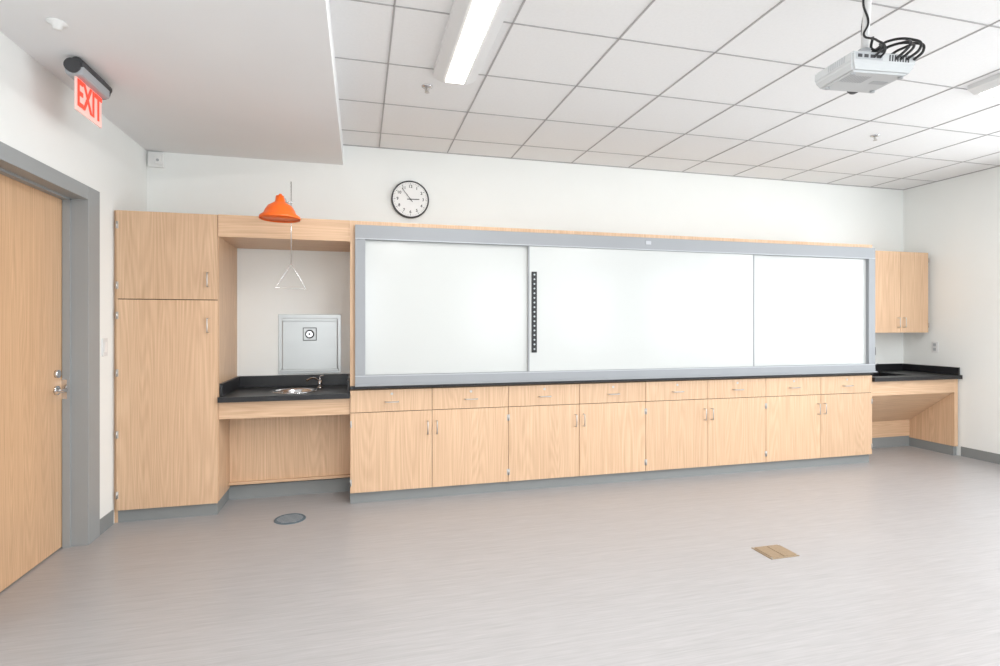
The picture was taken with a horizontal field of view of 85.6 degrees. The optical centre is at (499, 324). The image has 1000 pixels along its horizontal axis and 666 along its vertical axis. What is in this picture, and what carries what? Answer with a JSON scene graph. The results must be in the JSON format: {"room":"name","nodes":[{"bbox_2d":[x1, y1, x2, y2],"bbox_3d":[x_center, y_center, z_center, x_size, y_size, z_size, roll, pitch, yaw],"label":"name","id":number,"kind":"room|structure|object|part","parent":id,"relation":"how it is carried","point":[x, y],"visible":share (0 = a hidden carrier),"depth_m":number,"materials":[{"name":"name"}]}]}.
{"room":"science classroom","nodes":[
{"label":"science classroom","id":0,"kind":"room"},
{"bbox_2d":[0,31,146,518],"bbox_3d":[-1.999,-0.010,0.685,0.200,2.786,7.530,0,0,-15],"label":"wall","id":1,"kind":"structure","parent":0,"point":[39,119],"depth_m":3.37,"materials":[{"name":"paint"}]},
{"bbox_2d":[0,174,61,591],"bbox_3d":[-2.621,0.295,2.888,0.045,2.159,0.947,0,0,-15],"label":"door leaf","id":2,"kind":"structure","parent":1,"relation":"in","point":[30,217],"depth_m":3.00,"materials":[{"name":"brown wood"}]},
{"bbox_2d":[53,386,60,394],"bbox_3d":[-2.694,0.398,3.284,0.012,0.056,0.056,0,0,-15],"label":"rose","id":3,"kind":"object","parent":2,"relation":"attached to","point":[56,387],"depth_m":3.27,"materials":[{"name":"silver metal"}]},
{"bbox_2d":[54,370,60,377],"bbox_3d":[-2.691,0.298,3.285,0.018,0.048,0.048,0,0,-15],"label":"cylinder","id":4,"kind":"object","parent":2,"relation":"attached to","point":[57,373],"visible":1,"depth_m":3.27,"materials":[{"name":"silver metal"}]},
{"bbox_2d":[55,389,67,393],"bbox_3d":[-2.630,0.399,3.242,0.022,0.020,0.116,0,0,-15],"label":"lever","id":5,"kind":"object","parent":2,"relation":"attached to","point":[64,390],"visible":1,"depth_m":3.23,"materials":[{"name":"silver metal"}]},
{"bbox_2d":[0,141,87,199],"bbox_3d":[-2.561,-0.830,2.905,0.199,0.085,0.950,0,0,-15],"label":"door frame","id":6,"kind":"structure","parent":1,"relation":"in","point":[12,160],"depth_m":2.90,"materials":[{"name":"paint"}]},
{"bbox_2d":[0,168,70,199],"bbox_3d":[-2.576,-0.781,2.902,0.041,0.012,0.950,0,0,-15],"label":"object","id":7,"kind":"object","parent":6,"relation":"attached to","point":[2,171],"visible":1,"depth_m":2.99,"materials":[{"name":"paint"}]},
{"bbox_2d":[61,379,66,398],"bbox_3d":[-2.701,0.398,3.347,0.029,0.120,0.002,0,0,-15],"label":"strike plate","id":8,"kind":"object","parent":1,"relation":"attached to","point":[63,382],"visible":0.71,"depth_m":3.35,"materials":[{"name":"silver metal"}]},
{"bbox_2d":[62,200,70,547],"bbox_3d":[-2.693,0.298,3.356,0.041,2.170,0.012,0,0,-15],"label":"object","id":9,"kind":"object","parent":1,"relation":"attached to","point":[66,204],"visible":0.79,"depth_m":3.35,"materials":[{"name":"paint"}]},
{"bbox_2d":[61,186,99,547],"bbox_3d":[-2.700,0.256,3.440,0.199,2.255,0.155,0,0,-15],"label":"door frame","id":10,"kind":"structure","parent":1,"relation":"attached to","point":[85,214],"depth_m":3.39,"materials":[{"name":"paint"}]},
{"bbox_2d":[102,338,107,355],"bbox_3d":[-2.651,0.148,3.626,0.012,0.120,0.070,0,0,-15],"label":"light switch","id":11,"kind":"object","parent":1,"relation":"attached to","point":[104,340],"visible":1,"depth_m":3.62,"materials":[{"name":"plastic"}]},
{"bbox_2d":[100,510,113,534],"bbox_3d":[-2.658,1.333,3.642,0.008,0.100,0.215,0,0,-15],"label":"baseboard","id":12,"kind":"structure","parent":1,"relation":"attached to","point":[107,521],"depth_m":3.64,"materials":[{"name":"grey rubber"}]},
{"bbox_2d":[0,0,342,164],"bbox_3d":[-1.264,-1.492,0.876,1.719,0.179,7.530,0,0,-15],"label":"ceiling soffit","id":13,"kind":"structure","parent":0,"point":[254,79],"depth_m":2.93,"materials":[{"name":"white paint"}]},
{"bbox_2d":[45,17,68,30],"bbox_3d":[-2.054,-1.386,2.505,0.084,0.034,0.084,0,0,-15],"label":"smoke detector","id":14,"kind":"object","parent":13,"relation":"attached to","point":[57,24],"visible":1,"depth_m":2.49,"materials":[{"name":"white plastic"}]},
{"bbox_2d":[63,57,111,127],"bbox_3d":[-2.268,-1.270,2.979,0.088,0.266,0.365,0,0,-15],"label":"exit sign","id":15,"kind":"object","parent":13,"relation":"hanging from","point":[90,89],"visible":1,"depth_m":2.93,"materials":[{"name":"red plastic"}]},
{"bbox_3d":[-2.270,-1.224,2.981,0.008,0.175,0.290,0,0,-15],"label":"lit panel","id":16,"kind":"part","parent":15,"relation":"part of","materials":[{"name":"pink"}]},
{"bbox_2d":[0,446,999,665],"bbox_3d":[1.855,1.429,1.684,8.263,0.107,7.930,0,0,-15],"label":"floor","id":17,"kind":"structure","parent":0,"point":[898,562],"depth_m":2.93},
{"bbox_2d":[114,210,236,522],"bbox_3d":[-2.439,0.290,4.115,0.666,2.185,0.664,0,0,-15],"label":"tall cabinet","id":18,"kind":"object","parent":17,"relation":"on","point":[175,279],"visible":0.99,"depth_m":3.84,"materials":[{"name":"brown wood"}]},
{"bbox_3d":[-2.358,-0.491,3.841,0.638,0.615,0.019,0,0,-15],"label":"door","id":19,"kind":"part","parent":18,"relation":"part of","materials":[{"name":"brown wood"}]},
{"bbox_3d":[-2.358,0.556,3.841,0.638,1.469,0.019,0,0,-15],"label":"door","id":20,"kind":"part","parent":18,"relation":"part of","materials":[{"name":"brown wood"}]},
{"bbox_3d":[-2.101,-0.327,3.879,0.009,0.109,0.036,0,0,-15],"label":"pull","id":21,"kind":"part","parent":18,"relation":"part of","materials":[{"name":"silver metal"}]},
{"bbox_3d":[-2.101,0.003,3.879,0.009,0.109,0.036,0,0,-15],"label":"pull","id":22,"kind":"part","parent":18,"relation":"part of","materials":[{"name":"silver metal"}]},
{"bbox_2d":[217,374,349,499],"bbox_3d":[-1.678,0.905,4.319,0.930,0.955,0.653,0,0,-15],"label":"sink cabinet","id":23,"kind":"object","parent":17,"relation":"on","point":[283,429],"depth_m":4.33,"materials":[{"name":"brown wood"}]},
{"bbox_2d":[217,385,349,402],"bbox_3d":[-1.672,0.542,4.320,0.918,0.038,0.653,0,0,-15],"label":"countertop","id":24,"kind":"structure","parent":23,"relation":"on","point":[247,394],"depth_m":4.08,"materials":[{"name":"black stone"}]},
{"bbox_3d":[-1.685,0.907,4.367,0.918,0.692,0.020,0,0,-15],"label":"modesty panel","id":25,"kind":"part","parent":23,"relation":"part of","materials":[{"name":"brown wood"}]},
{"bbox_2d":[271,388,317,392],"bbox_3d":[-1.628,0.581,4.289,0.346,0.128,0.346,0,0,-15],"label":"basin","id":26,"kind":"object","parent":23,"relation":"in","point":[282,390],"depth_m":4.38,"materials":[{"name":"silver metal"}]},
{"bbox_2d":[306,375,323,387],"bbox_3d":[-1.540,0.468,4.472,0.151,0.110,0.059,0,0,-40],"label":"sink faucet","id":27,"kind":"object","parent":23,"relation":"on","point":[319,380],"visible":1,"depth_m":4.49,"materials":[{"name":"silver metal"}]},
{"bbox_2d":[274,513,305,524],"bbox_3d":[-1.496,1.380,3.848,0.216,0.006,0.216,0,0,-15],"label":"drain cover","id":28,"kind":"object","parent":17,"relation":"on","point":[292,518],"visible":1,"depth_m":3.84,"materials":[{"name":"grey metal"}]},
{"bbox_2d":[350,385,508,503],"bbox_3d":[-0.615,0.941,4.588,1.261,0.885,0.664,0,0,-15],"label":"base cabinet","id":29,"kind":"object","parent":17,"relation":"on","point":[422,442],"visible":1,"depth_m":4.29,"materials":[{"name":"brown wood"}]},
{"bbox_3d":[-0.848,0.590,4.232,0.626,0.169,0.019,0,0,-15],"label":"drawer","id":30,"kind":"part","parent":29,"relation":"part of","materials":[{"name":"brown wood"}]},
{"bbox_3d":[-0.848,0.986,4.232,0.626,0.614,0.019,0,0,-15],"label":"door","id":31,"kind":"part","parent":29,"relation":"part of","materials":[{"name":"brown wood"}]},
{"bbox_3d":[-0.238,0.590,4.390,0.626,0.169,0.019,0,0,-15],"label":"drawer","id":32,"kind":"part","parent":29,"relation":"part of","materials":[{"name":"brown wood"}]},
{"bbox_3d":[-0.238,0.986,4.390,0.626,0.614,0.019,0,0,-15],"label":"door","id":33,"kind":"part","parent":29,"relation":"part of","materials":[{"name":"brown wood"}]},
{"bbox_2d":[350,372,872,389],"bbox_3d":[1.212,0.481,5.074,5.040,0.025,0.640,0,0,-15],"label":"countertop","id":34,"kind":"structure","parent":29,"relation":"on","point":[835,374],"depth_m":4.64,"materials":[{"name":"black stone"}]},
{"bbox_2d":[350,221,871,385],"bbox_3d":[1.210,-0.167,5.080,5.040,1.271,0.628,0,0,-15],"label":"case","id":35,"kind":"object","parent":34,"relation":"on","point":[352,223],"visible":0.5,"depth_m":4.39,"materials":[{"name":"brown wood"}]},
{"bbox_2d":[355,225,876,386],"bbox_3d":[1.308,-0.148,4.744,4.987,1.233,0.069,0,0,-15],"label":"whiteboard","id":36,"kind":"object","parent":35,"relation":"attached to","point":[434,306],"depth_m":4.62,"materials":[{"name":"metal"}]},
{"bbox_3d":[0.284,-0.107,4.472,0.046,0.670,0.010,0,0,-15],"label":"interactive tool strip","id":37,"kind":"part","parent":36,"relation":"part of","materials":[{"name":"black plastic"}]},
{"bbox_3d":[1.305,-0.709,4.755,4.987,0.112,0.047,0,0,-15],"label":"rail","id":38,"kind":"part","parent":36,"relation":"part of","materials":[{"name":"grey metal"}]},
{"bbox_3d":[1.305,0.425,4.755,4.987,0.085,0.047,0,0,-15],"label":"rail","id":39,"kind":"part","parent":36,"relation":"part of","materials":[{"name":"grey metal"}]},
{"bbox_3d":[1.295,-0.135,4.749,2.200,1.041,0.016,0,0,-15],"label":"sliding panel","id":40,"kind":"part","parent":36,"relation":"part of","materials":[{"name":"metal"}]},
{"bbox_2d":[507,381,645,490],"bbox_3d":[0.605,0.941,4.904,1.261,0.885,0.664,0,0,-15],"label":"base cabinet","id":41,"kind":"object","parent":17,"relation":"on","point":[561,434],"visible":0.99,"depth_m":4.61,"materials":[{"name":"brown wood"}]},
{"bbox_3d":[0.372,0.590,4.548,0.626,0.169,0.019,0,0,-15],"label":"drawer","id":42,"kind":"part","parent":41,"relation":"part of","materials":[{"name":"brown wood"}]},
{"bbox_3d":[0.372,0.986,4.548,0.626,0.614,0.019,0,0,-15],"label":"door","id":43,"kind":"part","parent":41,"relation":"part of","materials":[{"name":"brown wood"}]},
{"bbox_3d":[0.982,0.590,4.706,0.626,0.169,0.019,0,0,-15],"label":"drawer","id":44,"kind":"part","parent":41,"relation":"part of","materials":[{"name":"brown wood"}]},
{"bbox_3d":[0.982,0.986,4.706,0.626,0.614,0.019,0,0,-15],"label":"door","id":45,"kind":"part","parent":41,"relation":"part of","materials":[{"name":"brown wood"}]},
{"bbox_2d":[644,378,765,479],"bbox_3d":[1.825,0.941,5.221,1.261,0.885,0.664,0,0,-15],"label":"base cabinet","id":46,"kind":"object","parent":17,"relation":"on","point":[699,427],"visible":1,"depth_m":4.93,"materials":[{"name":"brown wood"}]},
{"bbox_3d":[1.591,0.590,4.864,0.626,0.169,0.019,0,0,-15],"label":"drawer","id":47,"kind":"part","parent":46,"relation":"part of","materials":[{"name":"brown wood"}]},
{"bbox_3d":[1.591,0.986,4.864,0.626,0.614,0.019,0,0,-15],"label":"door","id":48,"kind":"part","parent":46,"relation":"part of","materials":[{"name":"brown wood"}]},
{"bbox_3d":[2.201,0.590,5.022,0.626,0.169,0.019,0,0,-15],"label":"drawer","id":49,"kind":"part","parent":46,"relation":"part of","materials":[{"name":"brown wood"}]},
{"bbox_3d":[2.201,0.986,5.022,0.626,0.614,0.019,0,0,-15],"label":"door","id":50,"kind":"part","parent":46,"relation":"part of","materials":[{"name":"brown wood"}]},
{"bbox_3d":[1.633,1.377,3.279,0.082,0.003,0.140,0,0,-15],"label":"lid","id":51,"kind":"part","parent":17,"relation":"part of","materials":[{"name":"brown metal"}]},
{"bbox_3d":[1.718,1.377,3.301,0.082,0.003,0.140,0,0,-15],"label":"lid","id":52,"kind":"part","parent":17,"relation":"part of","materials":[{"name":"brown metal"}]},
{"bbox_2d":[763,375,872,470],"bbox_3d":[3.044,0.941,5.537,1.261,0.885,0.664,0,0,-15],"label":"base cabinet","id":53,"kind":"object","parent":17,"relation":"on","point":[812,421],"visible":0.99,"depth_m":5.25,"materials":[{"name":"brown wood"}]},
{"bbox_3d":[2.811,0.590,5.181,0.626,0.169,0.019,0,0,-15],"label":"drawer","id":54,"kind":"part","parent":53,"relation":"part of","materials":[{"name":"brown wood"}]},
{"bbox_3d":[2.811,0.986,5.181,0.626,0.614,0.019,0,0,-15],"label":"door","id":55,"kind":"part","parent":53,"relation":"part of","materials":[{"name":"brown wood"}]},
{"bbox_3d":[3.421,0.590,5.338,0.626,0.169,0.019,0,0,-15],"label":"drawer","id":56,"kind":"part","parent":53,"relation":"part of","materials":[{"name":"brown wood"}]},
{"bbox_3d":[3.421,0.986,5.338,0.626,0.614,0.019,0,0,-15],"label":"door","id":57,"kind":"part","parent":53,"relation":"part of","materials":[{"name":"brown wood"}]},
{"bbox_2d":[870,363,961,454],"bbox_3d":[4.217,0.915,5.846,1.162,0.935,0.653,0,0,-15],"label":"base cabinet","id":58,"kind":"object","parent":17,"relation":"on","point":[914,405],"depth_m":5.84,"materials":[{"name":"brown wood"}]},
{"bbox_3d":[4.198,0.983,5.822,1.112,0.560,0.475,0,0,-15],"label":"sloped knee panel","id":59,"kind":"part","parent":58,"relation":"part of","materials":[{"name":"brown wood"}]},
{"bbox_2d":[870,370,961,381],"bbox_3d":[4.217,0.547,5.846,1.162,0.040,0.653,0,0,-15],"label":"countertop","id":60,"kind":"structure","parent":58,"relation":"on","point":[896,375],"depth_m":5.63,"materials":[{"name":"black stone"}]},
{"bbox_3d":[4.750,0.925,6.008,0.050,0.716,0.608,0,0,-15],"label":"panel","id":61,"kind":"part","parent":58,"relation":"part of","materials":[{"name":"brown wood"}]},
{"bbox_2d":[147,145,902,484],"bbox_3d":[0.916,-0.100,5.408,8.213,2.965,0.150,0,0,-15],"label":"wall","id":62,"kind":"structure","parent":0,"point":[462,190],"depth_m":5.01,"materials":[{"name":"paint"}]},
{"bbox_2d":[148,152,164,167],"bbox_3d":[-2.771,-1.332,4.344,0.115,0.120,0.060,0,0,-15],"label":"detector","id":63,"kind":"object","parent":62,"relation":"attached to","point":[155,159],"visible":1,"depth_m":4.34,"materials":[{"name":"white plastic"}]},
{"bbox_2d":[259,182,306,289],"bbox_3d":[-1.567,-0.653,4.108,0.268,0.787,1.112,0,0,-9],"label":"shower","id":64,"kind":"object","parent":62,"relation":"attached to","point":[279,211],"visible":0.98,"depth_m":3.66,"materials":[{"name":"orange plastic"}]},
{"bbox_3d":[-1.504,-0.732,3.691,0.244,0.005,0.244,0,0,-15],"label":"spray plate","id":65,"kind":"part","parent":64,"relation":"part of","materials":[{"name":"orange plastic"}]},
{"bbox_3d":[-1.525,-0.747,3.943,0.007,0.600,0.007,0,0,-15],"label":"valve rod","id":66,"kind":"part","parent":64,"relation":"part of","materials":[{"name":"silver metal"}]},
{"bbox_2d":[218,214,349,251],"bbox_3d":[-1.675,-0.722,4.332,0.920,0.160,0.628,0,0,-15],"label":"header","id":67,"kind":"object","parent":62,"relation":"attached to","point":[245,232],"visible":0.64,"depth_m":4.07,"materials":[{"name":"brown wood"}]},
{"bbox_2d":[278,314,340,373],"bbox_3d":[-1.633,0.163,4.638,0.515,0.510,0.062,0,0,-15],"label":"panel","id":68,"kind":"object","parent":62,"relation":"attached to","point":[307,343],"visible":1,"depth_m":4.64,"materials":[{"name":"silver metal"}]},
{"bbox_3d":[-1.633,0.078,4.634,0.100,0.100,0.003,0,0,-15],"label":"fitting plate","id":69,"kind":"part","parent":68,"relation":"part of","materials":[{"name":"silver metal"}]},
{"bbox_2d":[391,181,428,218],"bbox_3d":[-0.808,-1.130,4.864,0.336,0.336,0.038,0,0,-15],"label":"round clock","id":70,"kind":"object","parent":62,"relation":"attached to","point":[409,199],"visible":1,"depth_m":4.85,"materials":[{"name":"grey plastic"}]},
{"bbox_2d":[875,251,928,332],"bbox_3d":[4.326,-0.359,6.024,0.798,0.885,0.364,0,0,-15],"label":"upper cabinet","id":71,"kind":"object","parent":62,"relation":"attached to","point":[901,278],"visible":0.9,"depth_m":5.89,"materials":[{"name":"brown wood"}]},
{"bbox_3d":[4.168,-0.358,5.842,0.395,0.882,0.019,0,0,-15],"label":"door","id":72,"kind":"part","parent":71,"relation":"part of","materials":[{"name":"brown wood"}]},
{"bbox_3d":[4.552,-0.358,5.942,0.390,0.882,0.019,0,0,-15],"label":"door","id":73,"kind":"part","parent":71,"relation":"part of","materials":[{"name":"brown wood"}]},
{"bbox_2d":[330,0,999,188],"bbox_3d":[1.879,-1.632,1.691,8.213,0.100,7.930,0,0,-15],"label":"ceiling","id":74,"kind":"structure","parent":0,"point":[794,31],"depth_m":3.64,"materials":[{"name":"tile"}]},
{"bbox_2d":[422,84,432,93],"bbox_3d":[-0.483,-1.561,3.578,0.072,0.042,0.072,0,0,-15],"label":"sprinkler head","id":75,"kind":"object","parent":74,"relation":"attached to","point":[426,87],"visible":1,"depth_m":3.57},
{"bbox_2d":[433,0,512,84],"bbox_3d":[0.015,-1.551,2.235,0.270,0.062,2.440,0,0,-15],"label":"ceiling light","id":76,"kind":"object","parent":74,"relation":"attached to","point":[472,28],"visible":1,"depth_m":2.88,"materials":[{"name":"plastic"}]},
{"bbox_2d":[335,0,999,189],"bbox_3d":[2.615,-1.579,1.881,6.294,0.006,7.530,0,0,-15],"label":"grid","id":77,"kind":"object","parent":74,"relation":"attached to","point":[523,2],"visible":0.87,"depth_m":3.89,"materials":[{"name":"grey metal"}]},
{"bbox_2d":[815,0,925,94],"bbox_3d":[1.636,-1.326,2.400,0.305,0.501,0.322,2,3,-5],"label":"ceiling projector","id":78,"kind":"object","parent":74,"relation":"hanging from","point":[864,70],"depth_m":2.34,"materials":[{"name":"white plastic"}]},
{"bbox_2d":[870,134,879,140],"bbox_3d":[3.130,-1.561,4.505,0.072,0.042,0.072,0,0,-15],"label":"sprinkler head","id":79,"kind":"object","parent":74,"relation":"attached to","point":[873,135],"visible":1,"depth_m":4.50},
{"bbox_2d":[967,73,999,96],"bbox_3d":[3.525,-1.551,2.422,0.270,0.062,2.440,0,0,-15],"label":"ceiling light","id":80,"kind":"object","parent":74,"relation":"attached to","point":[990,86],"visible":1,"depth_m":3.50,"materials":[{"name":"plastic"}]},
{"bbox_2d":[903,166,999,455],"bbox_3d":[5.734,-0.100,2.689,0.150,2.965,7.530,0,0,-15],"label":"wall","id":81,"kind":"structure","parent":0,"point":[955,221],"depth_m":5.66,"materials":[{"name":"paint"}]},
{"bbox_2d":[931,341,937,352],"bbox_3d":[4.802,0.243,5.966,0.009,0.120,0.070,0,0,-15],"label":"electrical outlet","id":82,"kind":"object","parent":81,"relation":"attached to","point":[934,345],"visible":1,"depth_m":5.96,"materials":[{"name":"plastic"}]},
{"bbox_2d":[961,446,999,463],"bbox_3d":[5.736,1.333,2.365,0.008,0.100,6.900,0,0,-15],"label":"baseboard","id":83,"kind":"structure","parent":81,"relation":"attached to","point":[965,452],"depth_m":5.52,"materials":[{"name":"grey rubber"}]}
]}

